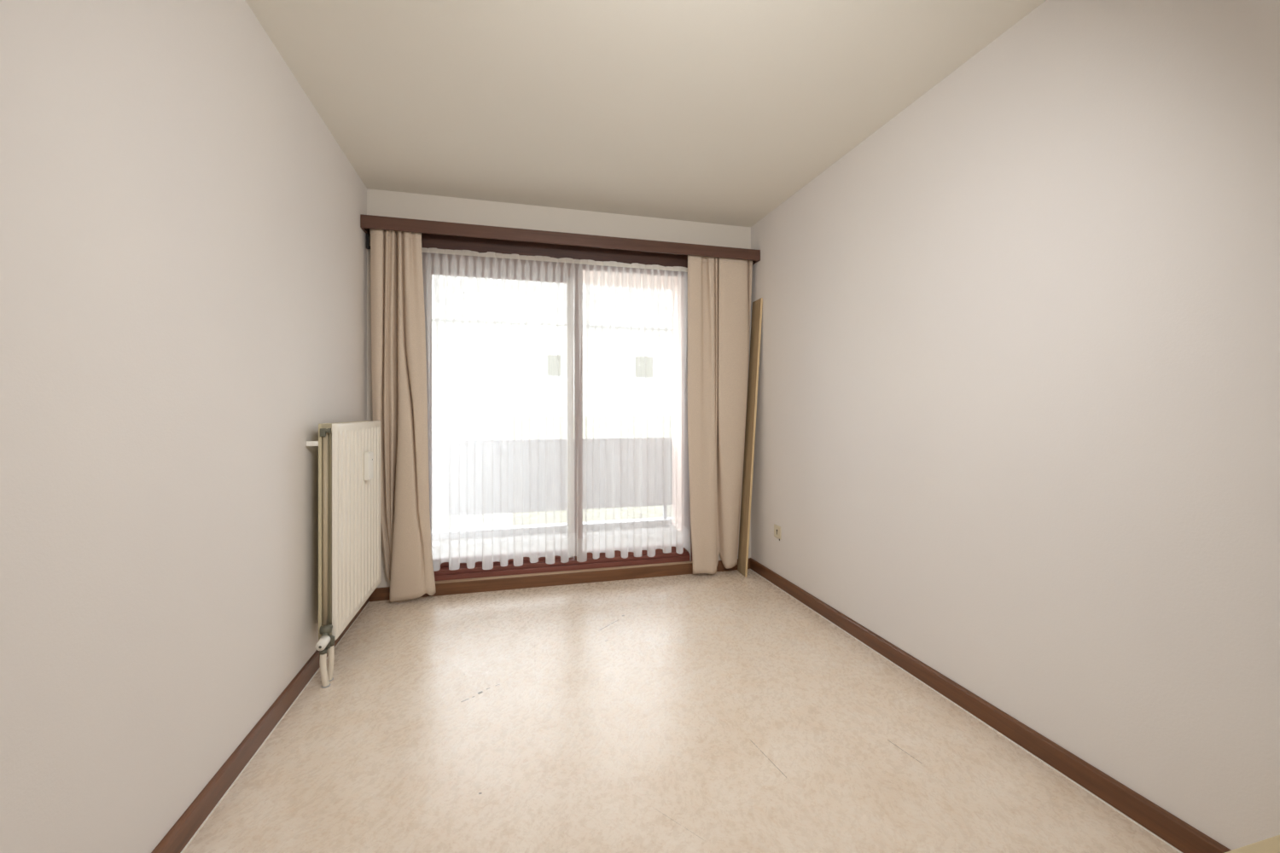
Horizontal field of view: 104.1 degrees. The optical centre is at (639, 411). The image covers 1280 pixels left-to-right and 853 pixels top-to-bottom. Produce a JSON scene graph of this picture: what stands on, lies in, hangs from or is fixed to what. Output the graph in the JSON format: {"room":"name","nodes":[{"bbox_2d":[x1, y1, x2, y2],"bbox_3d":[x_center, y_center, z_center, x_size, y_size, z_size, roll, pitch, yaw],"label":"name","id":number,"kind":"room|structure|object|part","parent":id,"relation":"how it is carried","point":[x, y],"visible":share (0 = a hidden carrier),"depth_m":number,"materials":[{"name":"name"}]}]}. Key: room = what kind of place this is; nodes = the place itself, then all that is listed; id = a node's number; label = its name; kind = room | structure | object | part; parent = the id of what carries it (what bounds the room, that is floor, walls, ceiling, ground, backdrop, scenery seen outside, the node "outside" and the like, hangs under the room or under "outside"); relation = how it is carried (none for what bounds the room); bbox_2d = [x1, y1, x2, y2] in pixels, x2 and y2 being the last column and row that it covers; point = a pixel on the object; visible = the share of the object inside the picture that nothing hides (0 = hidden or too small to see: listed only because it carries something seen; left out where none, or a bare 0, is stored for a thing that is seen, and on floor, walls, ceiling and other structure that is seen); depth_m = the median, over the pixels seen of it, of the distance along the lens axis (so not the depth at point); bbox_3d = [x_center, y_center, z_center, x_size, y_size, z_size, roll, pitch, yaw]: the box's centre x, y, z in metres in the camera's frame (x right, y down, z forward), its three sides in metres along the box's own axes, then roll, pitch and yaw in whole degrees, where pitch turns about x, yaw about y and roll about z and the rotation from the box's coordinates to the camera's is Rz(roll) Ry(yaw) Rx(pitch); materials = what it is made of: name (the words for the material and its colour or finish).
{"room":"empty bedroom","nodes":[
{"label":"empty bedroom","id":0,"kind":"room"},
{"bbox_2d":[0,0,366,852],"bbox_3d":[-1.215,-0.053,0.922,0.200,2.600,4.793,0,0,-14],"label":"wall","id":1,"kind":"structure","parent":0,"point":[183,251],"depth_m":1.22,"materials":[{"name":"paint"}]},
{"bbox_2d":[151,599,368,852],"bbox_3d":[-1.105,1.108,0.925,0.015,0.076,4.343,0,0,-14],"label":"baseboard","id":2,"kind":"structure","parent":1,"relation":"attached to","point":[178,836],"depth_m":1.55,"materials":[{"name":"brown wood"}]},
{"bbox_2d":[180,601,369,852],"bbox_3d":[-1.093,1.145,0.920,0.003,0.003,4.327,0,0,-14],"label":"trim","id":3,"kind":"structure","parent":1,"relation":"attached to","point":[242,770],"depth_m":1.64,"materials":[{"name":"white plastic"}]},
{"bbox_2d":[305,420,380,688],"bbox_3d":[-1.442,0.600,2.452,0.167,1.098,0.841,0,0,-11],"label":"radiator","id":4,"kind":"object","parent":1,"relation":"attached to","point":[349,453],"visible":1,"depth_m":2.24,"materials":[{"name":"white metal"}]},
{"bbox_3d":[-1.459,0.516,2.492,0.013,0.930,0.750,0,0,-14],"label":"panel","id":5,"kind":"part","parent":4,"relation":"part of","materials":[{"name":"beige metal"}]},
{"bbox_3d":[-1.403,0.516,2.506,0.023,0.930,0.750,0,0,-14],"label":"panel","id":6,"kind":"part","parent":4,"relation":"part of","materials":[{"name":"beige metal"}]},
{"bbox_2d":[431,274,672,530],"bbox_3d":[-1.593,-0.503,20.192,25.600,9.300,8.100,0,0,-14],"label":"building","id":7,"kind":"structure","parent":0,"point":[499,346],"depth_m":15.89,"materials":[{"name":"grey"}]},
{"bbox_2d":[431,526,680,558],"bbox_3d":[-0.395,1.257,4.335,5.800,0.180,1.407,0,0,-14],"label":"floor","id":8,"kind":"structure","parent":0,"point":[602,539],"depth_m":4.47,"materials":[{"name":"grey concrete"}]},
{"bbox_2d":[431,436,672,540],"bbox_3d":[-0.551,0.714,4.939,5.800,0.904,0.120,0,0,-14],"label":"balcony railing","id":9,"kind":"object","parent":8,"relation":"on","point":[479,476],"visible":0.48,"depth_m":4.79,"materials":[{"name":"grey"}]},
{"bbox_3d":[-1.814,0.724,4.629,0.040,0.754,0.029,0,0,-14],"label":"post","id":10,"kind":"part","parent":9,"relation":"part of","materials":[{"name":"grey metal"}]},
{"bbox_3d":[0.259,0.724,5.164,0.040,0.754,0.029,0,0,-14],"label":"post","id":11,"kind":"part","parent":9,"relation":"part of","materials":[{"name":"grey metal"}]},
{"bbox_2d":[434,270,680,290],"bbox_3d":[-0.383,-1.353,4.287,5.800,0.200,1.307,0,0,-14],"label":"ceiling","id":12,"kind":"structure","parent":0,"point":[590,277],"depth_m":4.75,"materials":[{"name":"beige paint"}]},
{"bbox_2d":[366,188,750,587],"bbox_3d":[-0.452,-0.103,3.465,2.548,2.500,0.250,0,0,-14],"label":"wall","id":13,"kind":"structure","parent":0,"point":[383,203],"depth_m":3.27,"materials":[{"name":"paint"}]},
{"bbox_2d":[421,252,692,581],"bbox_3d":[-0.526,0.021,3.434,1.825,2.096,0.172,0,0,-14],"label":"window frame","id":14,"kind":"structure","parent":13,"relation":"in","point":[451,568],"depth_m":3.40,"materials":[{"name":"brown wood"}]},
{"bbox_3d":[-0.927,-0.907,3.342,0.871,0.030,0.040,0,0,-14],"label":"rail","id":15,"kind":"part","parent":14,"relation":"part of","materials":[{"name":"brown wood"}]},
{"bbox_3d":[-0.918,-0.975,3.337,0.949,0.104,0.165,0,0,-14],"label":"frame rail","id":16,"kind":"part","parent":14,"relation":"part of","materials":[{"name":"brown wood"}]},
{"bbox_3d":[-0.927,0.981,3.342,0.871,0.050,0.040,0,0,-14],"label":"rail","id":17,"kind":"part","parent":14,"relation":"part of","materials":[{"name":"brown wood"}]},
{"bbox_3d":[-0.526,1.037,3.434,1.825,0.062,0.172,0,0,-14],"label":"frame rail","id":18,"kind":"part","parent":14,"relation":"part of","materials":[{"name":"brown wood"}]},
{"bbox_3d":[-0.039,-0.993,3.517,0.738,0.030,0.045,0,0,-14],"label":"rail","id":19,"kind":"part","parent":14,"relation":"part of","materials":[{"name":"brown wood"}]},
{"bbox_3d":[-0.039,0.981,3.517,0.738,0.050,0.045,0,0,-14],"label":"rail","id":20,"kind":"part","parent":14,"relation":"part of","materials":[{"name":"brown wood"}]},
{"bbox_2d":[368,558,750,601],"bbox_3d":[-0.419,1.109,3.337,2.518,0.075,0.015,0,0,-14],"label":"baseboard","id":21,"kind":"structure","parent":13,"relation":"attached to","point":[379,594],"depth_m":3.29,"materials":[{"name":"brown wood"}]},
{"bbox_2d":[360,214,760,267],"bbox_3d":[-0.402,-1.060,3.273,2.544,0.164,0.146,0,0,-14],"label":"valance","id":22,"kind":"object","parent":13,"relation":"attached to","point":[438,235],"visible":0.9,"depth_m":3.22,"materials":[{"name":"brown wood"}]},
{"bbox_2d":[370,228,436,601],"bbox_3d":[-1.425,0.008,3.010,0.362,2.230,0.096,0,0,-14],"label":"curtain","id":23,"kind":"object","parent":22,"relation":"hanging from","point":[398,358],"visible":0.92,"depth_m":2.98,"materials":[{"name":"fabric"}]},
{"bbox_2d":[421,247,687,272],"bbox_3d":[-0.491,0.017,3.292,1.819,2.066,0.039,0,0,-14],"label":"curtain rod","id":24,"kind":"object","parent":22,"relation":"hanging from","point":[467,253],"visible":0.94,"depth_m":3.27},
{"bbox_2d":[687,255,752,574],"bbox_3d":[0.564,0.011,3.527,0.498,2.236,0.096,0,0,-14],"label":"curtain","id":25,"kind":"object","parent":22,"relation":"hanging from","point":[719,290],"visible":0.98,"depth_m":3.49,"materials":[{"name":"fabric"}]},
{"bbox_2d":[435,560,692,583],"bbox_3d":[-0.503,1.070,3.345,1.825,0.003,0.066,0,0,-14],"label":"trim","id":26,"kind":"structure","parent":13,"relation":"attached to","point":[681,562],"depth_m":3.31,"materials":[{"name":"brown wood"}]},
{"bbox_2d":[245,0,1046,227],"bbox_3d":[0.290,-1.453,0.588,2.948,0.200,6.193,0,0,-14],"label":"ceiling","id":27,"kind":"structure","parent":0,"point":[718,112],"depth_m":2.06,"materials":[{"name":"paint"}]},
{"bbox_2d":[672,282,680,532],"bbox_3d":[0.586,-0.043,4.514,0.210,2.419,1.262,0,0,-14],"label":"wall","id":28,"kind":"structure","parent":0,"point":[677,290],"depth_m":4.94,"materials":[{"name":"beige paint"}]},
{"bbox_2d":[182,569,1179,852],"bbox_3d":[0.297,1.197,0.563,2.948,0.100,6.143,0,0,-14],"label":"floor","id":29,"kind":"structure","parent":0,"point":[719,712],"depth_m":1.71,"materials":[{"name":"beige laminate"}]},
{"bbox_2d":[737,297,762,576],"bbox_3d":[0.780,0.176,3.546,0.133,1.942,0.142,0,0,-11],"label":"wooden board","id":30,"kind":"object","parent":29,"relation":"on","point":[758,305],"visible":1,"depth_m":3.52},
{"bbox_2d":[1224,835,1279,852],"bbox_3d":[1.319,0.972,0.682,0.473,0.350,0.562,0,0,-14],"label":"base cabinet","id":31,"kind":"object","parent":29,"relation":"on","point":[1271,845],"visible":1,"depth_m":0.91,"materials":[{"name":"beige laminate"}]},
{"bbox_2d":[750,0,1279,850],"bbox_3d":[1.446,-0.053,1.609,0.200,2.600,4.793,0,0,-14],"label":"wall","id":32,"kind":"structure","parent":0,"point":[1017,414],"depth_m":1.57,"materials":[{"name":"paint"}]},
{"bbox_2d":[773,524,780,541],"bbox_3d":[0.905,0.796,3.287,0.009,0.096,0.084,0,0,-14],"label":"wall socket","id":33,"kind":"object","parent":32,"relation":"attached to","point":[776,528],"visible":1,"depth_m":3.28,"materials":[{"name":"beige plastic"}]},
{"bbox_2d":[750,569,1182,852],"bbox_3d":[1.341,1.145,1.547,0.004,0.003,4.327,0,0,-14],"label":"trim","id":34,"kind":"structure","parent":32,"relation":"attached to","point":[1042,761],"depth_m":1.72,"materials":[{"name":"white plastic"}]},
{"bbox_2d":[749,558,1231,852],"bbox_3d":[1.348,1.108,1.558,0.015,0.076,4.343,0,0,-14],"label":"baseboard","id":35,"kind":"structure","parent":32,"relation":"attached to","point":[1172,829],"depth_m":1.67,"materials":[{"name":"brown wood"}]}
]}

